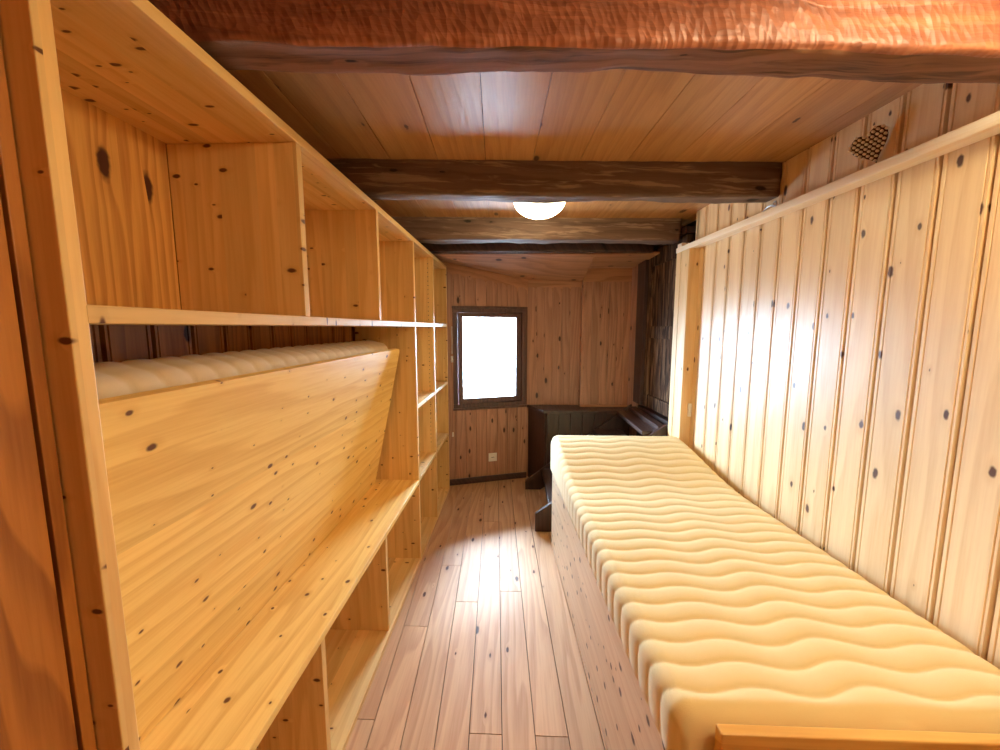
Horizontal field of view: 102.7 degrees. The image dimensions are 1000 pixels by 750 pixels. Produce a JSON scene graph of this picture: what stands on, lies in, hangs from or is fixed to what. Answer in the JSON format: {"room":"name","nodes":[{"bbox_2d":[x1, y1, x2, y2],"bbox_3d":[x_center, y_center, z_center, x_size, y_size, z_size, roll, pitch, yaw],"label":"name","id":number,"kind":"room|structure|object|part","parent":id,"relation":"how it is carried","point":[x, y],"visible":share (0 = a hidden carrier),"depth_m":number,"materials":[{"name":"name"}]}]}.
{"room":"bedroom","nodes":[
{"label":"bedroom","id":0,"kind":"room"},
{"bbox_2d":[0,35,96,749],"bbox_3d":[-0.879,0.438,-0.300,0.410,2.300,1.836,0,7,2],"label":"wall","id":1,"kind":"structure","parent":0,"point":[45,704],"depth_m":0.54,"materials":[{"name":"orange wood"}]},
{"bbox_2d":[89,144,354,362],"bbox_3d":[-0.964,0.129,2.218,0.050,2.320,3.500,0,7,2],"label":"wall","id":2,"kind":"structure","parent":0,"point":[110,343],"depth_m":1.28,"materials":[{"name":"orange wood"}]},
{"bbox_2d":[345,476,607,749],"bbox_3d":[0.196,1.390,1.694,2.921,0.060,5.750,0,7,2],"label":"floor","id":3,"kind":"structure","parent":0,"point":[482,651],"depth_m":1.95,"materials":[{"name":"brown wood"}]},
{"bbox_2d":[0,0,449,749],"bbox_3d":[-0.734,0.246,2.178,0.390,2.098,3.140,0,7,2],"label":"shelving unit","id":4,"kind":"object","parent":3,"relation":"on","point":[268,231],"visible":0.9,"depth_m":1.11,"materials":[{"name":"brown wood"}]},
{"bbox_3d":[-0.971,-0.380,0.869,0.008,0.510,0.615,0,7,2],"label":"panel","id":5,"kind":"part","parent":4,"relation":"part of","materials":[{"name":"brown wood"}]},
{"bbox_2d":[94,340,387,398],"bbox_3d":[-0.834,0.309,1.559,0.296,0.840,1.760,0,7,2],"label":"mattress","id":6,"kind":"object","parent":4,"relation":"in","point":[113,379],"visible":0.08,"depth_m":1.00,"materials":[{"name":"beige fabric"}]},
{"bbox_2d":[98,348,399,743],"bbox_3d":[-0.747,0.369,1.578,0.208,0.857,1.846,0,7,2],"label":"bed","id":7,"kind":"object","parent":4,"relation":"on","point":[220,490],"visible":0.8,"depth_m":1.07,"materials":[{"name":"brown wood"}]},
{"bbox_3d":[-0.753,-0.202,1.538,0.380,0.027,1.916,0,7,2],"label":"shelf","id":8,"kind":"part","parent":4,"relation":"part of","materials":[{"name":"brown wood"}]},
{"bbox_3d":[-0.709,0.806,1.656,0.297,0.025,1.916,0,7,2],"label":"bench seat","id":9,"kind":"part","parent":4,"relation":"part of","materials":[{"name":"brown wood"}]},
{"bbox_3d":[-0.706,-0.351,2.791,0.380,0.027,0.554,0,7,2],"label":"shelf","id":10,"kind":"part","parent":4,"relation":"part of","materials":[{"name":"brown wood"}]},
{"bbox_3d":[-0.707,0.172,2.853,0.378,0.025,0.554,0,7,2],"label":"shelf","id":11,"kind":"part","parent":4,"relation":"part of","materials":[{"name":"brown wood"}]},
{"bbox_3d":[-0.707,0.657,2.910,0.378,0.025,0.554,0,7,2],"label":"shelf","id":12,"kind":"part","parent":4,"relation":"part of","materials":[{"name":"brown wood"}]},
{"bbox_3d":[-0.684,-0.420,3.370,0.380,0.027,0.558,0,7,2],"label":"shelf","id":13,"kind":"part","parent":4,"relation":"part of","materials":[{"name":"brown wood"}]},
{"bbox_3d":[-0.685,0.103,3.433,0.378,0.025,0.558,0,7,2],"label":"shelf","id":14,"kind":"part","parent":4,"relation":"part of","materials":[{"name":"brown wood"}]},
{"bbox_3d":[-0.685,0.588,3.490,0.378,0.025,0.558,0,7,2],"label":"shelf","id":15,"kind":"part","parent":4,"relation":"part of","materials":[{"name":"brown wood"}]},
{"bbox_2d":[527,405,628,476],"bbox_3d":[0.754,0.702,3.981,0.980,0.764,0.301,0,7,2],"label":"cabinet","id":16,"kind":"object","parent":3,"relation":"on","point":[543,420],"depth_m":3.85,"materials":[{"name":"brown wood"}]},
{"bbox_3d":[0.370,0.713,4.008,0.022,0.736,0.313,-3,8,-26],"label":"panel","id":17,"kind":"part","parent":16,"relation":"part of","materials":[{"name":"brown wood"}]},
{"bbox_2d":[527,405,625,413],"bbox_3d":[0.754,0.336,3.937,0.980,0.028,0.301,0,7,2],"label":"countertop","id":18,"kind":"structure","parent":16,"relation":"on","point":[553,409],"depth_m":3.85,"materials":[{"name":"brown wood"}]},
{"bbox_2d":[525,404,666,531],"bbox_3d":[0.738,0.731,3.402,1.020,0.842,0.835,0,7,2],"label":"bench","id":19,"kind":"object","parent":3,"relation":"on","point":[639,420],"depth_m":3.46,"materials":[{"name":"brown wood"}]},
{"bbox_2d":[668,248,699,446],"bbox_3d":[1.260,0.196,2.780,0.095,2.056,0.185,0,7,2],"label":"post","id":20,"kind":"object","parent":3,"relation":"on","point":[687,262],"visible":0.52,"depth_m":2.68,"materials":[{"name":"brown wood"}]},
{"bbox_2d":[687,403,691,416],"bbox_3d":[1.272,0.235,2.683,0.024,0.090,0.012,0,7,2],"label":"latch plate","id":21,"kind":"object","parent":20,"relation":"attached to","point":[689,410],"visible":1,"depth_m":2.68,"materials":[{"name":"brown wood"}]},
{"bbox_2d":[551,474,999,749],"bbox_3d":[0.839,0.993,1.854,0.898,0.690,2.017,0,7,-1],"label":"bed","id":22,"kind":"object","parent":3,"relation":"on","point":[626,720],"visible":0.33,"depth_m":1.30,"materials":[{"name":"brown wood"}]},
{"bbox_3d":[0.400,1.061,1.892,0.022,0.546,1.939,0,7,-1],"label":"panel","id":23,"kind":"part","parent":22,"relation":"part of","materials":[{"name":"brown wood"}]},
{"bbox_2d":[550,435,999,749],"bbox_3d":[0.822,0.661,1.852,0.895,0.258,2.026,0,7,-1],"label":"mattress","id":24,"kind":"object","parent":22,"relation":"on","point":[721,612],"visible":0.99,"depth_m":1.19,"materials":[{"name":"beige fabric"}]},
{"bbox_3d":[0.888,1.098,0.888,0.835,0.670,0.025,0,7,2],"label":"footboard","id":25,"kind":"part","parent":22,"relation":"part of","materials":[{"name":"brown wood"}]},
{"bbox_2d":[442,262,631,478],"bbox_3d":[0.219,-0.100,4.064,2.521,2.340,0.537,-1,7,-6],"label":"wall","id":26,"kind":"structure","parent":0,"point":[578,333],"depth_m":3.95,"materials":[{"name":"brown wood"}]},
{"bbox_2d":[450,472,525,485],"bbox_3d":[-0.205,1.052,4.027,0.995,0.062,0.014,-2,7,-16],"label":"baseboard","id":27,"kind":"structure","parent":26,"relation":"attached to","point":[460,481],"depth_m":4.04,"materials":[{"name":"brown wood"}]},
{"bbox_2d":[451,306,527,410],"bbox_3d":[-0.134,-0.164,4.063,1.120,1.037,0.404,-2,7,-16],"label":"window","id":28,"kind":"structure","parent":26,"relation":"in","point":[520,314],"depth_m":3.91,"materials":[{"name":"brown wood"}]},
{"bbox_3d":[-0.455,-0.287,3.773,0.027,0.340,0.053,-1,7,-12],"label":"handle","id":29,"kind":"part","parent":28,"relation":"part of","materials":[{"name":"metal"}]},
{"bbox_2d":[489,453,496,461],"bbox_3d":[-0.073,0.830,4.039,0.086,0.086,0.011,-2,7,-16],"label":"wall socket","id":30,"kind":"object","parent":26,"relation":"attached to","point":[492,456],"visible":1,"depth_m":4.04,"materials":[{"name":"white plastic"}]},
{"bbox_2d":[433,252,659,281],"bbox_3d":[0.203,-0.977,3.615,2.370,0.207,0.703,0,7,2],"label":"ceiling","id":31,"kind":"structure","parent":0,"point":[573,267],"depth_m":3.48,"materials":[{"name":"brown wood"}]},
{"bbox_2d":[227,69,921,227],"bbox_3d":[0.375,-0.948,1.370,3.241,0.060,5.670,0,7,2],"label":"ceiling","id":32,"kind":"structure","parent":0,"point":[611,114],"depth_m":1.44,"materials":[{"name":"brown wood"}]},
{"bbox_2d":[392,217,681,244],"bbox_3d":[0.108,-1.018,2.820,2.295,0.162,0.154,0,7,-1],"label":"ceiling beam","id":33,"kind":"structure","parent":32,"relation":"attached to","point":[433,230],"depth_m":2.76,"materials":[{"name":"brown wood"}]},
{"bbox_2d":[421,242,653,253],"bbox_3d":[0.088,-1.062,3.212,2.270,0.168,0.131,0,7,-1],"label":"ceiling beam","id":34,"kind":"structure","parent":32,"relation":"attached to","point":[501,247],"depth_m":3.17,"materials":[{"name":"brown wood"}]},
{"bbox_2d":[514,202,564,218],"bbox_3d":[0.223,-0.955,2.256,0.290,0.134,0.290,0,7,2],"label":"ceiling lamp","id":35,"kind":"object","parent":32,"relation":"attached to","point":[530,210],"visible":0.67,"depth_m":2.20,"materials":[{"name":"white glass"}]},
{"bbox_2d":[325,157,782,203],"bbox_3d":[0.136,-0.903,1.870,2.312,0.167,0.125,0,7,-1],"label":"ceiling beam","id":36,"kind":"structure","parent":32,"relation":"attached to","point":[514,181],"depth_m":1.82,"materials":[{"name":"brown wood"}]},
{"bbox_2d":[148,0,999,83],"bbox_3d":[0.153,-0.776,0.875,2.345,0.185,0.129,0,7,-1],"label":"ceiling beam","id":37,"kind":"structure","parent":32,"relation":"attached to","point":[898,41],"depth_m":0.84,"materials":[{"name":"brown wood"}]},
{"bbox_2d":[627,83,999,668],"bbox_3d":[1.380,0.235,1.415,0.141,2.300,5.562,0,7,-1],"label":"wall","id":38,"kind":"structure","parent":0,"point":[846,383],"depth_m":1.38,"materials":[{"name":"brown wood"}]},
{"bbox_2d":[633,226,695,404],"bbox_3d":[1.296,-0.386,3.251,0.072,1.380,0.885,0,7,-1],"label":"door frame","id":39,"kind":"structure","parent":38,"relation":"attached to","point":[643,267],"depth_m":3.56,"materials":[{"name":"brown wood"}]},
{"bbox_2d":[643,234,693,417],"bbox_3d":[1.310,-0.351,3.172,0.048,1.330,0.678,0,7,-1],"label":"door","id":40,"kind":"structure","parent":38,"relation":"in","point":[662,267],"depth_m":3.23,"materials":[{"name":"brown wood"}]},
{"bbox_3d":[1.310,0.254,3.246,0.046,0.110,0.523,0,7,-1],"label":"rail","id":41,"kind":"part","parent":40,"relation":"part of","materials":[{"name":"brown wood"}]},
{"bbox_3d":[1.316,-0.044,3.211,0.025,0.490,0.520,0,7,-1],"label":"panel","id":42,"kind":"part","parent":40,"relation":"part of","materials":[{"name":"brown wood"}]},
{"bbox_3d":[1.310,-0.337,3.176,0.046,0.100,0.523,0,7,-1],"label":"rail","id":43,"kind":"part","parent":40,"relation":"part of","materials":[{"name":"brown wood"}]},
{"bbox_3d":[1.316,-0.635,3.140,0.025,0.500,0.520,0,7,-1],"label":"panel","id":44,"kind":"part","parent":40,"relation":"part of","materials":[{"name":"brown wood"}]},
{"bbox_3d":[1.310,-0.948,3.103,0.046,0.130,0.523,0,7,-1],"label":"rail","id":45,"kind":"part","parent":40,"relation":"part of","materials":[{"name":"brown wood"}]},
{"bbox_2d":[676,111,999,252],"bbox_3d":[1.288,-0.613,0.726,0.067,0.034,4.092,0,7,-1],"label":"ledge","id":46,"kind":"object","parent":38,"relation":"attached to","point":[988,126],"visible":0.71,"depth_m":1.34,"materials":[{"name":"brown wood"}]},
{"bbox_2d":[762,200,776,211],"bbox_3d":[1.243,-0.775,1.856,0.008,0.038,0.119,0,7,-1],"label":"metal hook","id":47,"kind":"object","parent":46,"relation":"attached to","point":[775,201],"visible":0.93,"depth_m":1.82,"materials":[{"name":"metal"}]},
{"bbox_2d":[847,124,888,162],"bbox_3d":[1.263,-0.788,1.376,0.102,0.117,0.058,6,9,40],"label":"heart","id":48,"kind":"object","parent":38,"relation":"attached to","point":[869,148],"visible":0.99,"depth_m":1.37,"materials":[{"name":"brown wicker"}]},
{"label":"outside","id":49,"kind":"structure","parent":0,"visible":0},
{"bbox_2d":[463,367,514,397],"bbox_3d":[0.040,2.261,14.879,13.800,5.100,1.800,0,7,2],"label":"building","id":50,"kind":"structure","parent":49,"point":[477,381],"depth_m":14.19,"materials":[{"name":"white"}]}
]}

